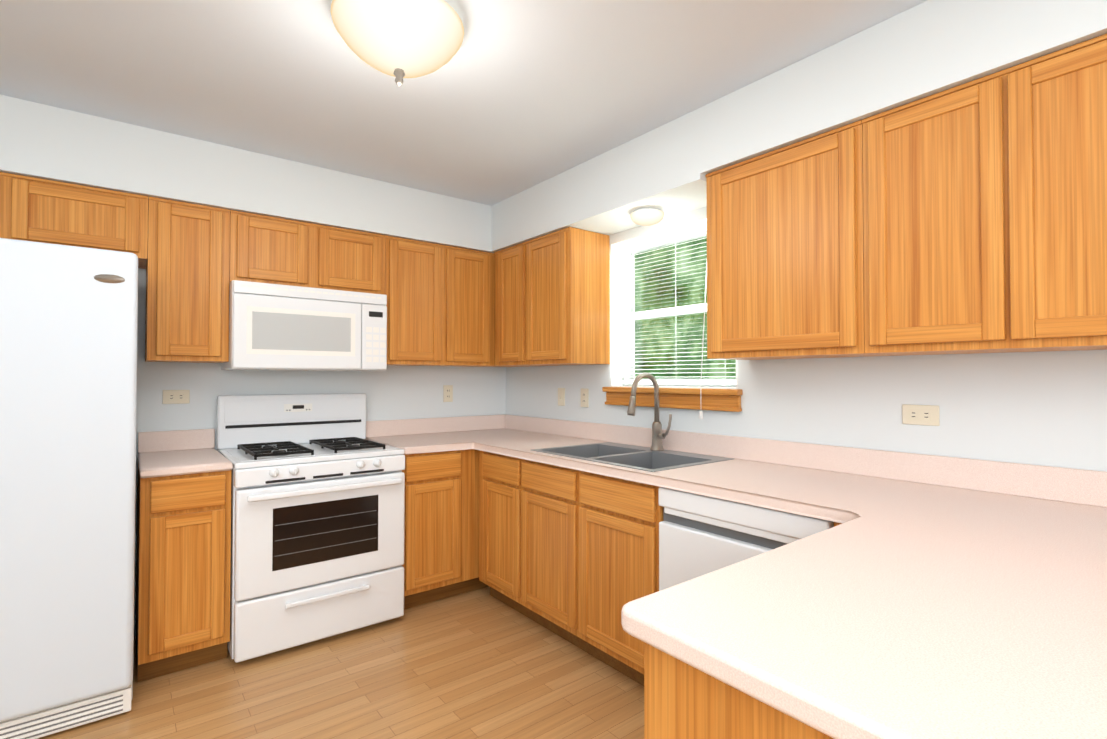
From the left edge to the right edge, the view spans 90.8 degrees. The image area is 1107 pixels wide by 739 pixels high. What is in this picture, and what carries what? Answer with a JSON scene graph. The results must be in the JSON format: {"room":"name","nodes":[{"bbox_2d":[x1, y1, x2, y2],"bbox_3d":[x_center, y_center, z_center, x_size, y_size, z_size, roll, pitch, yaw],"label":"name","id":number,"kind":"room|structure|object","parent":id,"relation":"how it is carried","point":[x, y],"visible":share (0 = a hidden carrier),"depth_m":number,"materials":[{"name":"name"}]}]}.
{"room":"kitchen","nodes":[
{"label":"kitchen","id":0,"kind":"room"},
{"bbox_2d":[134,268,505,635],"bbox_3d":[-2.395,0.108,2.581,5.320,2.440,0.120,1,-1,-38],"label":"wall","id":1,"kind":"structure","parent":0,"point":[392,392],"depth_m":3.22,"materials":[{"name":"white paint"}]},
{"bbox_2d":[0,172,147,268],"bbox_3d":[-2.326,-0.660,2.364,0.906,0.290,0.320,1,-1,-38],"label":"upper cabinet","id":2,"kind":"object","parent":1,"relation":"attached to","point":[33,209],"visible":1,"depth_m":2.36,"materials":[{"name":"brown wood"}]},
{"bbox_2d":[162,390,189,403],"bbox_3d":[-1.962,0.142,2.838,0.116,0.072,0.008,1,-1,-38],"label":"electrical outlet","id":3,"kind":"object","parent":1,"relation":"attached to","point":[176,396],"visible":1,"depth_m":2.84,"materials":[{"name":"beige plastic"}]},
{"bbox_2d":[145,196,229,362],"bbox_3d":[-1.838,-0.419,2.742,0.328,0.760,0.320,1,-1,-38],"label":"upper cabinet","id":4,"kind":"object","parent":1,"relation":"attached to","point":[187,286],"visible":1,"depth_m":2.62,"materials":[{"name":"brown wood"}]},
{"bbox_2d":[229,210,385,294],"bbox_3d":[-1.395,-0.615,3.092,0.795,0.358,0.320,1,-1,-38],"label":"upper cabinet","id":5,"kind":"object","parent":1,"relation":"attached to","point":[271,250],"visible":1,"depth_m":2.93,"materials":[{"name":"brown wood"}]},
{"bbox_2d":[221,280,386,370],"bbox_3d":[-1.378,-0.213,3.047,0.774,0.438,0.402,1,-1,-38],"label":"microwave","id":6,"kind":"object","parent":5,"relation":"attached to","point":[282,327],"visible":1,"depth_m":2.85,"materials":[{"name":"white plastic"}]},
{"bbox_2d":[443,385,452,401],"bbox_3d":[-0.734,0.168,3.800,0.072,0.116,0.008,1,-1,-38],"label":"electrical outlet","id":7,"kind":"object","parent":1,"relation":"attached to","point":[447,393],"visible":1,"depth_m":3.80,"materials":[{"name":"beige plastic"}]},
{"bbox_2d":[385,236,527,366],"bbox_3d":[-0.671,-0.405,3.657,1.041,0.760,0.320,1,-1,-38],"label":"upper cabinet","id":8,"kind":"object","parent":1,"relation":"attached to","point":[440,305],"visible":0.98,"depth_m":3.42,"materials":[{"name":"brown wood"}]},
{"bbox_2d":[37,586,643,738],"bbox_3d":[-0.360,1.316,-0.036,5.320,0.060,6.720,1,-1,-38],"label":"floor","id":9,"kind":"structure","parent":0,"point":[482,663],"depth_m":2.25,"materials":[{"name":"laminate"}]},
{"bbox_2d":[0,238,137,738],"bbox_3d":[-2.148,0.434,2.127,0.816,1.771,0.832,1,-1,-38],"label":"refrigerator","id":10,"kind":"object","parent":9,"relation":"on","point":[68,354],"visible":1,"depth_m":1.97,"materials":[{"name":"white metal"}]},
{"bbox_2d":[136,463,230,681],"bbox_3d":[-1.763,0.891,2.586,0.328,0.871,0.625,1,-1,-38],"label":"base cabinet","id":11,"kind":"object","parent":9,"relation":"on","point":[183,570],"visible":1,"depth_m":2.35,"materials":[{"name":"brown wood"}]},
{"bbox_2d":[138,429,232,477],"bbox_3d":[-1.760,0.383,2.590,0.328,0.142,0.637,1,-1,-38],"label":"countertop","id":12,"kind":"structure","parent":11,"relation":"on","point":[172,453],"depth_m":2.67,"materials":[{"name":"laminate"}]},
{"bbox_2d":[217,393,404,662],"bbox_3d":[-1.278,0.735,2.885,0.790,1.194,0.704,1,-1,-38],"label":"stove","id":13,"kind":"object","parent":9,"relation":"on","point":[317,512],"visible":0.98,"depth_m":2.67,"materials":[{"name":"white metal"}]},
{"bbox_2d":[402,449,487,608],"bbox_3d":[-0.585,0.905,3.509,1.062,0.871,0.625,1,-1,-38],"label":"base cabinet","id":14,"kind":"object","parent":9,"relation":"on","point":[441,547],"visible":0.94,"depth_m":3.09,"materials":[{"name":"brown wood"}]},
{"bbox_2d":[366,418,465,454],"bbox_3d":[-0.830,0.395,3.305,0.412,0.142,0.658,1,-1,-38],"label":"countertop","id":15,"kind":"structure","parent":14,"relation":"on","point":[423,435],"depth_m":3.49,"materials":[{"name":"laminate"}]},
{"bbox_2d":[441,414,1106,553],"bbox_3d":[0.532,0.380,2.404,0.679,0.142,3.757,1,-1,-38],"label":"countertop","id":16,"kind":"structure","parent":14,"relation":"on","point":[1055,506],"depth_m":1.89,"materials":[{"name":"laminate"}]},
{"bbox_2d":[532,442,733,471],"bbox_3d":[0.355,0.501,2.660,0.555,0.180,0.830,1,-1,-38],"label":"sink","id":17,"kind":"object","parent":16,"relation":"in","point":[633,456],"visible":0.31,"depth_m":2.70,"materials":[{"name":"silver metal"}]},
{"bbox_2d":[627,372,671,450],"bbox_3d":[0.478,0.213,2.730,0.244,0.397,0.120,1,-1,-38],"label":"faucet","id":18,"kind":"object","parent":16,"relation":"on","point":[658,436],"visible":1,"depth_m":2.77,"materials":[{"name":"silver metal"}]},
{"bbox_2d":[479,450,533,620],"bbox_3d":[-0.068,0.901,3.203,0.625,0.871,0.443,1,-1,-38],"label":"base cabinet","id":19,"kind":"object","parent":9,"relation":"on","point":[500,484],"visible":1,"depth_m":2.99,"materials":[{"name":"brown wood"}]},
{"bbox_2d":[521,459,663,685],"bbox_3d":[0.358,0.892,2.660,0.625,0.871,0.932,1,-1,-38],"label":"base cabinet","id":20,"kind":"object","parent":9,"relation":"on","point":[589,556],"visible":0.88,"depth_m":2.42,"materials":[{"name":"brown wood"}]},
{"bbox_2d":[644,642,832,738],"bbox_3d":[0.624,0.861,0.709,0.526,0.872,0.908,1,-1,-38],"label":"base cabinet","id":21,"kind":"object","parent":9,"relation":"on","point":[682,700],"visible":0.17,"depth_m":0.79,"materials":[{"name":"brown wood"}]},
{"bbox_2d":[621,506,1106,738],"bbox_3d":[0.764,0.406,0.828,0.960,0.040,0.990,1,-1,-38],"label":"countertop","id":22,"kind":"structure","parent":21,"relation":"on","point":[918,596],"depth_m":0.81,"materials":[{"name":"laminate"}]},
{"bbox_2d":[658,487,833,590],"bbox_3d":[0.841,0.882,2.028,0.612,0.870,0.656,1,-1,-38],"label":"dishwasher","id":23,"kind":"object","parent":9,"relation":"on","point":[700,535],"visible":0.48,"depth_m":1.91,"materials":[{"name":"white plastic"}]},
{"bbox_2d":[0,0,926,205],"bbox_3d":[-0.360,-1.183,0.004,5.320,0.060,6.720,1,-1,-38],"label":"ceiling","id":24,"kind":"structure","parent":0,"point":[510,98],"depth_m":2.07,"materials":[{"name":"white paint"}]},
{"bbox_2d":[0,94,493,252],"bbox_3d":[-1.574,-0.952,2.951,3.348,0.306,0.333,1,-1,-38],"label":"soffit ceiling","id":25,"kind":"structure","parent":24,"relation":"attached to","point":[43,141],"depth_m":2.68,"materials":[{"name":"white paint"}]},
{"bbox_2d":[330,0,463,86],"bbox_3d":[-0.488,-1.010,1.730,0.406,0.229,0.406,1,-1,-38],"label":"ceiling light","id":26,"kind":"object","parent":24,"relation":"attached to","point":[399,40],"visible":1,"depth_m":1.64,"materials":[{"name":"white glass"}]},
{"bbox_2d":[491,0,1106,251],"bbox_3d":[0.969,-0.965,2.150,0.333,0.306,4.063,1,-1,-38],"label":"soffit ceiling","id":27,"kind":"structure","parent":24,"relation":"attached to","point":[927,48],"depth_m":1.97,"materials":[{"name":"white paint"}]},
{"bbox_2d":[630,208,663,225],"bbox_3d":[0.475,-0.768,2.774,0.170,0.064,0.170,1,-1,-38],"label":"light","id":28,"kind":"object","parent":27,"relation":"attached to","point":[646,216],"visible":1,"depth_m":2.72,"materials":[{"name":"white glass"}]},
{"bbox_2d":[506,207,1106,471],"bbox_3d":[1.747,0.092,1.559,0.180,2.440,6.600,1,-1,-38],"label":"wall","id":29,"kind":"structure","parent":0,"point":[1045,408],"depth_m":2.02,"materials":[{"name":"white paint"}]},
{"bbox_2d":[494,227,609,365],"bbox_3d":[-0.038,-0.408,3.434,0.320,0.760,0.791,1,-1,-38],"label":"upper cabinet","id":30,"kind":"object","parent":29,"relation":"attached to","point":[552,299],"visible":1,"depth_m":3.19,"materials":[{"name":"brown wood"}]},
{"bbox_2d":[558,388,564,405],"bbox_3d":[0.047,0.179,3.567,0.014,0.116,0.072,1,-1,-38],"label":"outlet","id":31,"kind":"object","parent":29,"relation":"attached to","point":[561,396],"visible":1,"depth_m":3.56,"materials":[{"name":"beige plastic"}]},
{"bbox_2d":[581,388,588,406],"bbox_3d":[0.192,0.176,3.388,0.008,0.116,0.072,1,-1,-38],"label":"outlet","id":32,"kind":"object","parent":29,"relation":"attached to","point":[584,397],"visible":1,"depth_m":3.38,"materials":[{"name":"beige plastic"}]},
{"bbox_2d":[602,217,742,418],"bbox_3d":[0.637,-0.253,2.911,0.227,0.996,0.900,1,-1,-38],"label":"window","id":33,"kind":"structure","parent":29,"relation":"in","point":[624,315],"depth_m":3.03,"materials":[{"name":"white plastic"}]},
{"bbox_2d":[706,120,897,359],"bbox_3d":[0.957,-0.441,2.165,0.320,0.785,0.625,1,-1,-38],"label":"upper cabinet","id":34,"kind":"object","parent":29,"relation":"attached to","point":[785,253],"visible":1,"depth_m":2.02,"materials":[{"name":"brown wood"}]},
{"bbox_2d":[902,404,939,425],"bbox_3d":[1.315,0.163,1.956,0.008,0.072,0.116,1,-1,-38],"label":"electrical outlet","id":35,"kind":"object","parent":29,"relation":"attached to","point":[928,415],"visible":1,"depth_m":1.95,"materials":[{"name":"beige plastic"}]},
{"bbox_2d":[862,34,1106,355],"bbox_3d":[1.395,-0.450,1.605,0.320,0.785,0.793,1,-1,-38],"label":"upper cabinet","id":36,"kind":"object","parent":29,"relation":"attached to","point":[985,213],"visible":1,"depth_m":1.54,"materials":[{"name":"brown wood"}]},
{"label":"outside","id":37,"kind":"structure","parent":0,"visible":0},
{"bbox_2d":[634,236,735,378],"bbox_3d":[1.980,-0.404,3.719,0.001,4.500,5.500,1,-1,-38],"label":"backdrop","id":38,"kind":"structure","parent":37,"point":[663,303],"depth_m":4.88,"materials":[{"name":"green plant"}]}
]}

